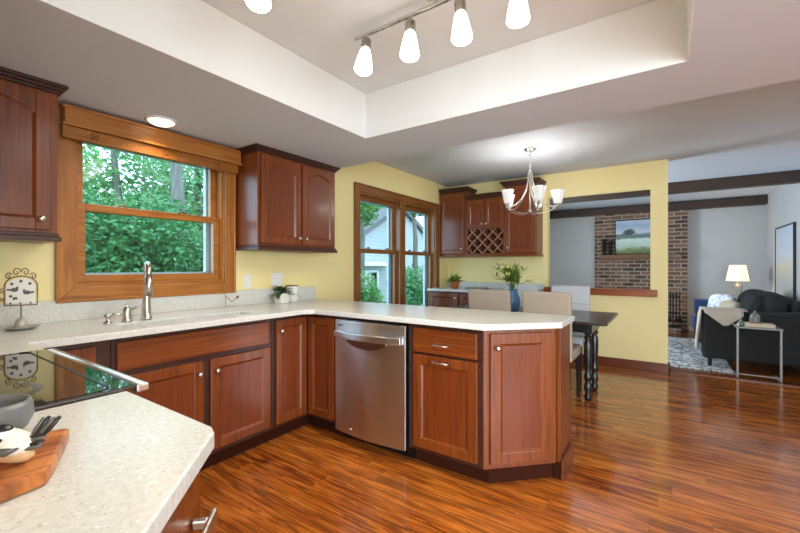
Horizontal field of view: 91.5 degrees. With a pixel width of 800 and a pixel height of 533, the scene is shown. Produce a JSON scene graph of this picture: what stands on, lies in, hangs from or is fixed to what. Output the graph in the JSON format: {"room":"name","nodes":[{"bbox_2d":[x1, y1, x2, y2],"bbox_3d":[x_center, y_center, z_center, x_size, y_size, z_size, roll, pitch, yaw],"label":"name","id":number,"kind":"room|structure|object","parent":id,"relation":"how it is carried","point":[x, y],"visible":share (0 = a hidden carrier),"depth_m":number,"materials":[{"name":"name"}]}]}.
{"room":"kitchen","nodes":[
{"label":"kitchen","id":0,"kind":"room"},
{"bbox_2d":[0,161,447,303],"bbox_3d":[-0.940,-0.005,3.752,0.160,2.450,5.920,0,0,34],"label":"wall","id":1,"kind":"structure","parent":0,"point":[331,274],"depth_m":3.86,"materials":[{"name":"yellow paint"}]},
{"bbox_2d":[0,66,68,243],"bbox_3d":[-2.052,-0.516,1.689,0.340,0.783,0.892,0,0,34],"label":"upper cabinet","id":2,"kind":"object","parent":1,"relation":"attached to","point":[28,103],"visible":1,"depth_m":1.86,"materials":[{"name":"brown wood"}]},
{"bbox_2d":[54,102,235,302],"bbox_3d":[-1.667,-0.355,2.656,0.184,1.120,1.090,0,0,34],"label":"window","id":3,"kind":"structure","parent":1,"relation":"attached to","point":[72,284],"depth_m":2.48,"materials":[{"name":"brown wood"}]},
{"bbox_2d":[59,103,242,302],"bbox_3d":[-1.546,-0.298,2.585,0.091,1.188,1.090,0,0,34],"label":"blind","id":4,"kind":"object","parent":1,"relation":"attached to","point":[79,124],"visible":1,"depth_m":2.47,"materials":[{"name":"brown wood"}]},
{"bbox_2d":[244,274,251,288],"bbox_3d":[-1.236,0.120,3.172,0.009,0.118,0.075,0,0,34],"label":"outlet","id":5,"kind":"object","parent":1,"relation":"attached to","point":[247,277],"visible":1,"depth_m":3.17,"materials":[{"name":"white plastic"}]},
{"bbox_2d":[271,273,282,286],"bbox_3d":[-1.074,0.115,3.407,0.010,0.118,0.118,0,0,34],"label":"switch plate","id":6,"kind":"object","parent":1,"relation":"attached to","point":[276,278],"visible":0.94,"depth_m":3.40,"materials":[{"name":"white plastic"}]},
{"bbox_2d":[236,143,339,253],"bbox_3d":[-0.931,-0.516,3.321,0.340,0.783,0.892,0,0,34],"label":"upper cabinet","id":7,"kind":"object","parent":1,"relation":"attached to","point":[285,201],"visible":0.94,"depth_m":3.10,"materials":[{"name":"brown wood"}]},
{"bbox_2d":[354,182,439,305],"bbox_3d":[-0.022,-0.030,5.050,0.184,1.780,1.880,0,0,34],"label":"window","id":8,"kind":"structure","parent":1,"relation":"attached to","point":[396,204],"depth_m":4.98,"materials":[{"name":"brown wood"}]},
{"bbox_2d":[0,0,799,167],"bbox_3d":[0.196,-1.069,-0.007,5.970,0.319,5.110,0,0,34],"label":"ceiling","id":9,"kind":"structure","parent":0,"point":[736,45],"depth_m":1.95,"materials":[{"name":"white paint"}]},
{"bbox_2d":[145,115,177,126],"bbox_3d":[-1.486,-0.894,2.429,0.175,0.030,0.175,0,0,34],"label":"recessed light","id":10,"kind":"object","parent":9,"relation":"in","point":[161,121],"visible":1,"depth_m":2.39,"materials":[{"name":"white glass"}]},
{"bbox_2d":[38,0,365,138],"bbox_3d":[-1.305,-1.067,1.230,0.006,0.314,3.750,0,0,34],"label":"ceiling tray side","id":11,"kind":"structure","parent":9,"relation":"attached to","point":[195,33],"depth_m":1.91,"materials":[{"name":"white paint"}]},
{"bbox_2d":[366,0,686,137],"bbox_3d":[0.518,-1.067,2.249,1.844,0.314,0.006,0,0,34],"label":"ceiling tray side","id":12,"kind":"structure","parent":9,"relation":"attached to","point":[652,35],"depth_m":2.08,"materials":[{"name":"white paint"}]},
{"bbox_2d":[687,0,694,61],"bbox_3d":[0.215,-1.067,0.186,0.006,0.314,3.750,0,0,34],"label":"trim","id":13,"kind":"structure","parent":9,"relation":"attached to","point":[690,3],"depth_m":1.55,"materials":[{"name":"white paint"}]},
{"bbox_2d":[200,331,799,532],"bbox_3d":[2.064,1.245,2.598,6.140,0.050,11.820,0,0,34],"label":"floor","id":14,"kind":"structure","parent":0,"point":[654,452],"depth_m":2.24,"materials":[{"name":"brown wood"}]},
{"bbox_2d":[0,348,148,411],"bbox_3d":[-1.156,0.729,0.965,0.760,0.861,0.691,0,0,34],"label":"range","id":15,"kind":"object","parent":14,"relation":"on","point":[53,377],"visible":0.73,"depth_m":1.05,"materials":[{"name":"black glass"}]},
{"bbox_2d":[44,340,110,368],"bbox_3d":[-1.891,0.781,1.643,0.622,0.877,0.965,0,0,34],"label":"base cabinet","id":16,"kind":"object","parent":14,"relation":"on","point":[99,352],"visible":0.09,"depth_m":1.82,"materials":[{"name":"brown wood"}]},
{"bbox_2d":[161,471,216,532],"bbox_3d":[-0.573,0.781,0.533,0.668,0.877,0.630,0,0,34],"label":"base cabinet","id":17,"kind":"object","parent":14,"relation":"on","point":[186,518],"visible":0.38,"depth_m":0.65,"materials":[{"name":"brown wood"}]},
{"bbox_2d":[0,391,213,532],"bbox_3d":[-0.567,0.326,0.511,0.711,0.034,0.632,0,0,34],"label":"countertop","id":18,"kind":"structure","parent":17,"relation":"on","point":[128,461],"depth_m":0.59,"materials":[{"name":"white stone"}]},
{"bbox_2d":[0,393,34,428],"bbox_3d":[-0.747,0.279,0.714,0.116,0.060,0.116,0,0,34],"label":"stone bowl","id":19,"kind":"object","parent":18,"relation":"on","point":[17,410],"visible":0.81,"depth_m":0.72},
{"bbox_2d":[0,429,69,502],"bbox_3d":[-0.630,0.297,0.528,0.222,0.024,0.317,0,0,34],"label":"cutting board","id":20,"kind":"object","parent":18,"relation":"on","point":[16,479],"visible":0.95,"depth_m":0.55,"materials":[{"name":"brown wood"}]},
{"bbox_2d":[0,415,61,463],"bbox_3d":[-0.544,0.251,0.570,0.088,0.065,0.044,0,0,-24],"label":"bird figurine","id":21,"kind":"object","parent":20,"relation":"on","point":[17,445],"visible":1,"depth_m":0.56,"materials":[{"name":"ceramic"}]},
{"bbox_2d":[111,319,271,470],"bbox_3d":[-1.353,0.781,2.425,0.622,0.877,0.931,0,0,34],"label":"base cabinet","id":22,"kind":"object","parent":14,"relation":"on","point":[219,377],"visible":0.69,"depth_m":2.32,"materials":[{"name":"brown wood"}]},
{"bbox_2d":[265,314,343,441],"bbox_3d":[-0.733,0.781,3.114,0.865,0.877,0.898,0,0,34],"label":"base cabinet","id":23,"kind":"object","parent":14,"relation":"on","point":[303,346],"visible":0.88,"depth_m":2.81,"materials":[{"name":"brown wood"}]},
{"bbox_2d":[334,317,414,458],"bbox_3d":[-0.067,0.786,2.771,0.600,0.868,0.668,0,0,34],"label":"dishwasher","id":24,"kind":"object","parent":14,"relation":"on","point":[372,356],"visible":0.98,"depth_m":2.50,"materials":[{"name":"silver metal"}]},
{"bbox_2d":[409,324,487,482],"bbox_3d":[0.405,0.781,2.491,0.483,0.877,0.636,0,0,34],"label":"base cabinet","id":25,"kind":"object","parent":14,"relation":"on","point":[446,364],"visible":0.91,"depth_m":2.25,"materials":[{"name":"brown wood"}]},
{"bbox_2d":[429,291,468,306],"bbox_3d":[1.150,0.782,5.377,1.395,0.876,0.670,0,0,34],"label":"base cabinet","id":26,"kind":"object","parent":14,"relation":"on","point":[436,298],"visible":0.2,"depth_m":5.36,"materials":[{"name":"brown wood"}]},
{"bbox_2d":[427,282,542,291],"bbox_3d":[1.154,0.287,5.385,1.427,0.114,0.653,0,0,34],"label":"countertop","id":27,"kind":"structure","parent":26,"relation":"on","point":[462,286],"depth_m":5.55,"materials":[{"name":"white stone"}]},
{"bbox_2d":[443,269,464,288],"bbox_3d":[0.754,0.174,5.525,0.296,0.273,0.297,0,0,-33],"label":"potted plant","id":28,"kind":"object","parent":27,"relation":"on","point":[453,279],"visible":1,"depth_m":5.47,"materials":[{"name":"green plant"}]},
{"bbox_2d":[466,287,488,289],"bbox_3d":[1.054,0.298,5.330,0.260,0.026,0.180,0,0,34],"label":"serving tray","id":29,"kind":"object","parent":27,"relation":"on","point":[484,288],"visible":0.76,"depth_m":5.29,"materials":[{"name":"grey metal"}]},
{"bbox_2d":[468,289,510,311],"bbox_3d":[0.965,0.720,3.876,0.410,1.001,0.498,0,0,34],"label":"dining chair","id":30,"kind":"object","parent":14,"relation":"on","point":[481,299],"visible":0.23,"depth_m":3.67,"materials":[{"name":"beige fabric"}]},
{"bbox_2d":[504,284,538,306],"bbox_3d":[1.336,0.720,4.522,0.410,1.001,0.498,0,0,34],"label":"dining chair","id":31,"kind":"object","parent":14,"relation":"on","point":[521,288],"visible":0.17,"depth_m":4.66,"materials":[{"name":"grey fabric"}]},
{"bbox_2d":[484,324,572,483],"bbox_3d":[-0.039,0.781,2.845,2.313,0.877,0.604,0,0,34],"label":"base cabinet","id":32,"kind":"object","parent":14,"relation":"on","point":[527,371],"visible":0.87,"depth_m":2.17,"materials":[{"name":"brown wood"}]},
{"bbox_2d":[0,286,574,354],"bbox_3d":[-0.674,0.266,1.931,2.334,0.152,2.851,0,0,34],"label":"countertop","id":33,"kind":"structure","parent":32,"relation":"on","point":[62,324],"depth_m":2.32,"materials":[{"name":"white stone"}]},
{"bbox_2d":[0,268,40,329],"bbox_3d":[-1.863,0.158,1.916,0.143,0.302,0.145,0,0,34],"label":"ornament","id":34,"kind":"object","parent":33,"relation":"on","point":[21,290],"visible":1,"depth_m":1.91,"materials":[{"name":"white ceramic"}]},
{"bbox_2d":[103,313,121,323],"bbox_3d":[-1.563,0.282,2.117,0.082,0.054,0.044,0,0,-15],"label":"soap dispenser","id":35,"kind":"object","parent":33,"relation":"on","point":[107,317],"visible":1,"depth_m":2.10,"materials":[{"name":"silver metal"}]},
{"bbox_2d":[121,305,143,321],"bbox_3d":[-1.506,0.262,2.192,0.104,0.093,0.054,0,0,-13],"label":"mixer tap","id":36,"kind":"object","parent":33,"relation":"on","point":[126,312],"visible":1,"depth_m":2.17,"materials":[{"name":"silver metal"}]},
{"bbox_2d":[140,261,152,319],"bbox_3d":[-1.442,0.139,2.228,0.059,0.340,0.164,0,0,-38],"label":"faucet","id":37,"kind":"object","parent":33,"relation":"on","point":[148,284],"visible":1,"depth_m":2.24,"materials":[{"name":"silver metal"}]},
{"bbox_2d":[0,286,314,326],"bbox_3d":[-1.628,0.249,2.587,0.018,0.119,2.851,0,0,34],"label":"backsplash","id":38,"kind":"structure","parent":33,"relation":"on","point":[45,311],"depth_m":2.42,"materials":[{"name":"white stone"}]},
{"bbox_2d":[264,284,301,303],"bbox_3d":[-0.996,0.231,3.301,0.302,0.156,0.304,0,0,34],"label":"potted plant","id":39,"kind":"object","parent":33,"relation":"on","point":[282,296],"visible":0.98,"depth_m":3.27,"materials":[{"name":"white ceramic"}]},
{"bbox_2d":[286,285,298,301],"bbox_3d":[-0.952,0.237,3.445,0.111,0.143,0.111,0,0,34],"label":"canister","id":40,"kind":"object","parent":33,"relation":"on","point":[292,298],"visible":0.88,"depth_m":3.40,"materials":[{"name":"white ceramic"}]},
{"bbox_2d":[449,304,617,401],"bbox_3d":[1.282,0.845,4.070,1.663,0.750,0.900,0,0,34],"label":"dining table","id":41,"kind":"object","parent":14,"relation":"on","point":[587,323],"visible":0.46,"depth_m":3.54,"materials":[{"name":"black paint"}]},
{"bbox_2d":[508,289,519,311],"bbox_3d":[1.177,0.353,4.069,0.149,0.232,0.149,0,0,34],"label":"vase","id":42,"kind":"object","parent":41,"relation":"on","point":[515,299],"visible":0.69,"depth_m":4.01,"materials":[{"name":"blue glass"}]},
{"bbox_2d":[492,262,532,289],"bbox_3d":[1.165,0.110,4.061,0.469,0.341,0.447,0,0,34],"label":"flower bouquet","id":43,"kind":"object","parent":42,"relation":"in","point":[513,276],"visible":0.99,"depth_m":4.02,"materials":[{"name":"green plant"}]},
{"bbox_2d":[522,291,580,396],"bbox_3d":[1.397,0.720,3.579,0.410,1.001,0.498,0,0,34],"label":"dining chair","id":44,"kind":"object","parent":14,"relation":"on","point":[556,303],"visible":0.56,"depth_m":3.38,"materials":[{"name":"beige fabric"}]},
{"bbox_2d":[551,285,589,385],"bbox_3d":[1.824,0.720,4.279,0.410,1.001,0.498,0,0,34],"label":"dining chair","id":45,"kind":"object","parent":14,"relation":"on","point":[580,294],"visible":0.27,"depth_m":4.35,"materials":[{"name":"grey fabric"}]},
{"bbox_2d":[595,209,687,333],"bbox_3d":[4.676,0.075,7.657,1.565,2.289,0.479,0,0,34],"label":"fireplace","id":46,"kind":"object","parent":14,"relation":"on","point":[632,271],"visible":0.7,"depth_m":7.65,"materials":[{"name":"brown brick"}]},
{"bbox_2d":[601,239,606,254],"bbox_3d":[4.171,-0.396,7.969,0.120,0.320,0.120,0,0,34],"label":"candlestick","id":47,"kind":"object","parent":46,"relation":"on","point":[603,246],"visible":0.98,"depth_m":7.94,"materials":[{"name":"black metal"}]},
{"bbox_2d":[607,241,613,254],"bbox_3d":[4.270,-0.370,7.901,0.120,0.270,0.120,0,0,34],"label":"candlestick","id":48,"kind":"object","parent":46,"relation":"on","point":[610,244],"visible":1,"depth_m":7.87,"materials":[{"name":"black metal"}]},
{"bbox_2d":[615,219,649,254],"bbox_3d":[4.692,-0.583,7.689,0.795,0.694,0.032,0,0,34],"label":"framed painting","id":49,"kind":"object","parent":46,"relation":"on","point":[631,236],"visible":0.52,"depth_m":7.73,"materials":[{"name":"multicoloured paint"}]},
{"bbox_2d":[668,291,681,326],"bbox_3d":[5.070,0.790,7.245,0.210,0.660,0.199,0,0,-8],"label":"fireplace tools","id":50,"kind":"object","parent":46,"relation":"on","point":[677,320],"visible":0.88,"depth_m":7.25,"materials":[{"name":"black metal"}]},
{"bbox_2d":[692,298,708,334],"bbox_3d":[5.246,0.892,6.672,0.390,0.655,0.540,0,0,34],"label":"armchair","id":51,"kind":"object","parent":14,"relation":"on","point":[698,302],"visible":0.38,"depth_m":6.78,"materials":[{"name":"blue fabric"}]},
{"bbox_2d":[668,337,733,373],"bbox_3d":[3.305,1.214,6.204,2.820,0.012,2.370,0,0,34],"label":"area rug","id":52,"kind":"object","parent":14,"relation":"on","point":[682,353],"visible":0.2,"depth_m":5.12,"materials":[{"name":"grey carpet"}]},
{"bbox_2d":[695,289,799,366],"bbox_3d":[4.635,0.763,5.248,1.005,0.915,1.900,0,0,34],"label":"sofa","id":53,"kind":"object","parent":52,"relation":"on","point":[718,341],"visible":0.65,"depth_m":4.51,"materials":[{"name":"black fabric"}]},
{"bbox_2d":[694,306,747,349],"bbox_3d":[3.894,0.768,4.755,0.477,0.525,0.356,0,0,34],"label":"throw blanket","id":54,"kind":"object","parent":53,"relation":"on","point":[724,316],"visible":1,"depth_m":4.63,"materials":[{"name":"beige fabric"}]},
{"bbox_2d":[708,294,736,306],"bbox_3d":[4.798,0.550,5.823,0.201,0.276,0.400,0,0,-7],"label":"throw pillow","id":55,"kind":"object","parent":53,"relation":"on","point":[714,300],"visible":0.57,"depth_m":5.81,"materials":[{"name":"white fabric"}]},
{"bbox_2d":[719,300,740,307],"bbox_3d":[4.537,0.585,5.373,0.174,0.227,0.340,0,0,6],"label":"throw pillow","id":56,"kind":"object","parent":53,"relation":"on","point":[727,304],"visible":0.48,"depth_m":5.30,"materials":[{"name":"beige fabric"}]},
{"bbox_2d":[737,289,762,303],"bbox_3d":[4.985,0.520,5.456,0.394,0.412,0.720,0,0,34],"label":"cushion","id":57,"kind":"object","parent":53,"relation":"on","point":[750,291],"depth_m":5.46,"materials":[{"name":"black fabric"}]},
{"bbox_2d":[740,293,763,311],"bbox_3d":[4.321,0.480,4.772,0.219,0.307,0.307,0,0,18],"label":"throw pillow","id":58,"kind":"object","parent":53,"relation":"on","point":[755,301],"visible":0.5,"depth_m":4.68,"materials":[{"name":"black fabric"}]},
{"bbox_2d":[757,291,793,312],"bbox_3d":[4.551,0.519,4.832,0.407,0.429,0.720,0,0,34],"label":"cushion","id":59,"kind":"object","parent":53,"relation":"on","point":[773,302],"depth_m":4.55,"materials":[{"name":"black fabric"}]},
{"bbox_2d":[670,370,799,386],"bbox_3d":[3.720,1.217,4.178,1.400,0.010,0.050,0,0,34],"label":"trim","id":60,"kind":"structure","parent":14,"relation":"on","point":[670,370],"depth_m":4.22,"materials":[{"name":"red wood"}]},
{"bbox_2d":[733,324,782,381],"bbox_3d":[3.950,0.943,4.317,0.380,0.555,0.270,0,0,34],"label":"side table","id":61,"kind":"object","parent":14,"relation":"on","point":[736,372],"visible":0.99,"depth_m":4.21,"materials":[{"name":"grey metal"}]},
{"bbox_2d":[736,316,744,326],"bbox_3d":[3.805,0.609,4.350,0.080,0.112,0.080,0,0,34],"label":"glass bottle","id":62,"kind":"object","parent":61,"relation":"on","point":[740,322],"visible":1,"depth_m":4.34,"materials":[{"name":"white"}]},
{"bbox_2d":[744,322,775,328],"bbox_3d":[3.965,0.647,4.313,0.250,0.036,0.160,0,0,34],"label":"book","id":63,"kind":"object","parent":61,"relation":"on","point":[747,324],"visible":0.81,"depth_m":4.26,"materials":[{"name":"beige paper"}]},
{"bbox_2d":[748,310,761,322],"bbox_3d":[3.967,0.559,4.360,0.109,0.138,0.109,0,0,34],"label":"glass cloche","id":64,"kind":"object","parent":63,"relation":"on","point":[754,317],"visible":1,"depth_m":4.33,"materials":[{"name":"clear glass"}]},
{"bbox_3d":[5.605,0.935,6.462,0.440,0.570,0.440,0,0,34],"label":"end table","id":65,"kind":"object","parent":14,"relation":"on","visible":0},
{"bbox_2d":[726,265,749,298],"bbox_3d":[5.597,0.313,6.467,0.304,0.674,0.304,0,0,34],"label":"table lamp","id":66,"kind":"object","parent":65,"relation":"on","point":[737,273],"visible":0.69,"depth_m":6.40,"materials":[{"name":"white fabric"}]},
{"bbox_2d":[202,0,799,211],"bbox_3d":[2.043,-1.277,2.691,6.280,0.106,11.950,0,0,34],"label":"ceiling","id":67,"kind":"structure","parent":0,"point":[756,130],"depth_m":3.16,"materials":[{"name":"white paint"}]},
{"bbox_2d":[245,0,270,12],"bbox_3d":[-0.206,-1.091,1.228,0.930,0.276,0.119,0,0,34],"label":"track light","id":68,"kind":"object","parent":67,"relation":"attached to","point":[258,6],"visible":1,"depth_m":1.43,"materials":[{"name":"glass"}]},
{"bbox_2d":[354,0,529,75],"bbox_3d":[0.156,-1.091,1.732,0.944,0.276,0.118,0,0,31],"label":"track light","id":69,"kind":"object","parent":67,"relation":"attached to","point":[518,15],"visible":1,"depth_m":1.75,"materials":[{"name":"white glass"}]},
{"bbox_2d":[501,147,564,214],"bbox_3d":[1.379,-0.888,4.102,0.650,0.682,0.629,0,0,34],"label":"chandelier","id":70,"kind":"object","parent":67,"relation":"hanging from","point":[538,190],"visible":1,"depth_m":3.99,"materials":[{"name":"silver metal"}]},
{"bbox_2d":[550,170,799,204],"bbox_3d":[3.391,-1.153,6.188,4.220,0.155,0.140,0,0,34],"label":"beam","id":71,"kind":"structure","parent":67,"relation":"attached to","point":[793,176],"depth_m":5.44,"materials":[{"name":"brown wood"}]},
{"bbox_2d":[448,159,667,363],"bbox_3d":[1.942,-0.005,5.315,2.820,2.450,0.120,0,0,34],"label":"wall","id":72,"kind":"structure","parent":0,"point":[639,331],"depth_m":4.72,"materials":[{"name":"yellow paint"}]},
{"bbox_2d":[439,186,476,254],"bbox_3d":[0.857,-0.650,5.772,0.465,0.971,0.350,0,0,34],"label":"upper cabinet","id":73,"kind":"object","parent":72,"relation":"attached to","point":[452,200],"visible":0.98,"depth_m":5.67,"materials":[{"name":"brown wood"}]},
{"bbox_2d":[465,191,504,254],"bbox_3d":[1.244,-0.588,5.507,0.557,0.846,0.350,0,0,34],"label":"upper cabinet","id":74,"kind":"object","parent":72,"relation":"attached to","point":[485,212],"visible":0.91,"depth_m":5.42,"materials":[{"name":"brown wood"}]},
{"bbox_2d":[440,254,543,257],"bbox_3d":[1.257,-0.149,5.514,1.425,0.028,0.323,0,0,34],"label":"shelf","id":75,"kind":"object","parent":72,"relation":"attached to","point":[495,255],"visible":0.99,"depth_m":5.29,"materials":[{"name":"brown wood"}]},
{"bbox_2d":[448,282,542,289],"bbox_3d":[1.334,0.270,5.646,1.427,0.080,0.018,0,0,34],"label":"backsplash","id":76,"kind":"structure","parent":72,"relation":"attached to","point":[463,284],"depth_m":5.67,"materials":[{"name":"white stone"}]},
{"bbox_2d":[500,177,546,253],"bbox_3d":[1.650,-0.650,5.228,0.522,0.971,0.350,0,0,34],"label":"upper cabinet","id":77,"kind":"object","parent":72,"relation":"attached to","point":[523,233],"visible":0.8,"depth_m":5.11,"materials":[{"name":"brown wood"}]},
{"bbox_2d":[544,286,657,296],"bbox_3d":[2.491,0.312,4.913,1.260,0.080,0.220,0,0,34],"label":"sill","id":78,"kind":"structure","parent":72,"relation":"attached to","point":[593,291],"depth_m":4.67,"materials":[{"name":"red wood"}]},
{"bbox_2d":[573,354,669,372],"bbox_3d":[2.516,1.167,4.836,1.370,0.105,0.017,0,0,34],"label":"baseboard","id":79,"kind":"structure","parent":72,"relation":"attached to","point":[609,361],"depth_m":4.64,"materials":[{"name":"red wood"}]},
{"bbox_2d":[550,196,765,325],"bbox_3d":[4.676,-0.005,8.041,4.240,2.450,0.150,0,0,34],"label":"wall","id":80,"kind":"structure","parent":0,"point":[718,238],"depth_m":7.26,"materials":[{"name":"grey paint"}]},
{"bbox_2d":[550,196,767,218],"bbox_3d":[4.569,-1.135,7.902,4.220,0.130,0.200,0,0,34],"label":"trim","id":81,"kind":"structure","parent":80,"relation":"attached to","point":[762,200],"depth_m":7.33,"materials":[{"name":"brown wood"}]},
{"bbox_2d":[766,183,799,301],"bbox_3d":[5.477,-0.005,5.367,0.150,2.450,3.650,0,0,34],"label":"wall","id":82,"kind":"structure","parent":0,"point":[783,206],"depth_m":5.89,"materials":[{"name":"grey paint"}]},
{"bbox_2d":[775,222,795,299],"bbox_3d":[5.536,-0.068,5.611,0.029,1.045,1.080,0,0,34],"label":"framed picture","id":83,"kind":"object","parent":82,"relation":"attached to","point":[785,236],"visible":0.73,"depth_m":5.50,"materials":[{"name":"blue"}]},
{"label":"outside","id":84,"kind":"structure","parent":0,"visible":0},
{"bbox_3d":[-9.865,1.745,28.012,42.010,0.150,55.000,0,0,34],"label":"lawn","id":85,"kind":"structure","parent":84,"visible":0},
{"bbox_2d":[85,175,111,201],"bbox_3d":[-18.654,-4.191,20.890,6.127,11.729,7.234,0,0,34],"label":"tree","id":86,"kind":"object","parent":85,"relation":"on","point":[102,175],"visible":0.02,"depth_m":22.39,"materials":[{"name":"green plant"}]},
{"bbox_2d":[84,183,168,253],"bbox_3d":[-6.019,-0.085,8.075,1.710,3.512,2.507,0,0,21],"label":"bush","id":87,"kind":"object","parent":85,"relation":"on","point":[116,193],"visible":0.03,"depth_m":8.40,"materials":[{"name":"green plant"}]},
{"bbox_2d":[83,146,169,230],"bbox_3d":[-12.002,-3.394,14.744,5.263,10.134,6.331,0,0,34],"label":"tree","id":88,"kind":"object","parent":85,"relation":"on","point":[91,154],"visible":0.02,"depth_m":14.69,"materials":[{"name":"green plant"}]},
{"bbox_2d":[83,186,173,272],"bbox_3d":[-4.165,0.308,5.334,1.818,2.864,1.801,0,0,-21],"label":"bush","id":89,"kind":"object","parent":85,"relation":"on","point":[101,241],"visible":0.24,"depth_m":5.18,"materials":[{"name":"green plant"}]},
{"bbox_2d":[83,145,202,239],"bbox_3d":[-8.048,-2.179,10.867,3.795,7.706,5.314,0,0,43],"label":"tree","id":90,"kind":"object","parent":85,"relation":"on","point":[114,156],"visible":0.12,"depth_m":11.00,"materials":[{"name":"green plant"}]},
{"bbox_2d":[95,187,202,272],"bbox_3d":[-3.798,0.276,6.170,1.583,2.950,1.775,0,0,34],"label":"bush","id":91,"kind":"object","parent":85,"relation":"on","point":[175,230],"visible":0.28,"depth_m":5.85,"materials":[{"name":"green plant"}]},
{"bbox_2d":[118,154,202,204],"bbox_3d":[-13.924,-3.992,24.226,6.850,11.330,7.164,0,0,37],"label":"tree","id":92,"kind":"object","parent":85,"relation":"on","point":[141,157],"visible":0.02,"depth_m":23.59,"materials":[{"name":"green plant"}]},
{"bbox_2d":[123,158,202,255],"bbox_3d":[-6.534,-2.185,12.067,3.807,7.719,3.558,0,0,34],"label":"tree","id":93,"kind":"object","parent":85,"relation":"on","point":[194,183],"visible":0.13,"depth_m":11.47,"materials":[{"name":"green plant"}]},
{"bbox_2d":[150,191,202,234],"bbox_3d":[-9.455,-0.855,18.024,4.600,5.050,3.400,0,0,34],"label":"house","id":94,"kind":"structure","parent":85,"relation":"on","point":[166,191],"depth_m":16.73,"materials":[{"name":"white"}]},
{"bbox_2d":[170,162,185,236],"bbox_3d":[-4.749,-0.806,8.312,0.351,4.958,0.330,0,0,34],"label":"bare tree","id":95,"kind":"object","parent":85,"relation":"on","point":[177,189],"visible":0.19,"depth_m":8.23,"materials":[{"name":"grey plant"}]},
{"bbox_2d":[175,231,202,271],"bbox_3d":[-3.736,0.512,7.270,1.535,2.453,1.561,0,0,34],"label":"bush","id":96,"kind":"object","parent":85,"relation":"on","point":[201,235],"visible":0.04,"depth_m":6.92,"materials":[{"name":"green plant"}]},
{"bbox_2d":[360,203,382,281],"bbox_3d":[-1.303,-1.272,12.180,2.161,5.894,2.211,0,0,34],"label":"tree","id":97,"kind":"object","parent":85,"relation":"on","point":[369,210],"visible":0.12,"depth_m":12.25,"materials":[{"name":"green plant"}]},
{"bbox_2d":[361,270,385,302],"bbox_3d":[-0.981,0.884,10.119,1.274,1.576,1.462,0,0,34],"label":"bush","id":98,"kind":"object","parent":85,"relation":"on","point":[368,294],"visible":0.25,"depth_m":9.86,"materials":[{"name":"green plant"}]},
{"bbox_2d":[364,207,422,301],"bbox_3d":[-2.229,-0.715,20.946,7.000,4.770,9.200,0,0,34],"label":"house","id":99,"kind":"structure","parent":85,"relation":"on","point":[375,234],"depth_m":18.23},
{"bbox_2d":[385,263,422,305],"bbox_3d":[0.418,0.768,12.986,1.507,1.806,1.904,0,0,27],"label":"bush","id":100,"kind":"object","parent":85,"relation":"on","point":[413,284],"visible":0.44,"depth_m":12.62,"materials":[{"name":"green plant"}]},
{"bbox_2d":[410,213,422,274],"bbox_3d":[0.617,-1.676,18.080,1.852,6.702,2.011,0,0,34],"label":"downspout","id":101,"kind":"object","parent":85,"relation":"on","point":[415,236],"visible":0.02,"depth_m":18.08,"materials":[{"name":"white metal"}]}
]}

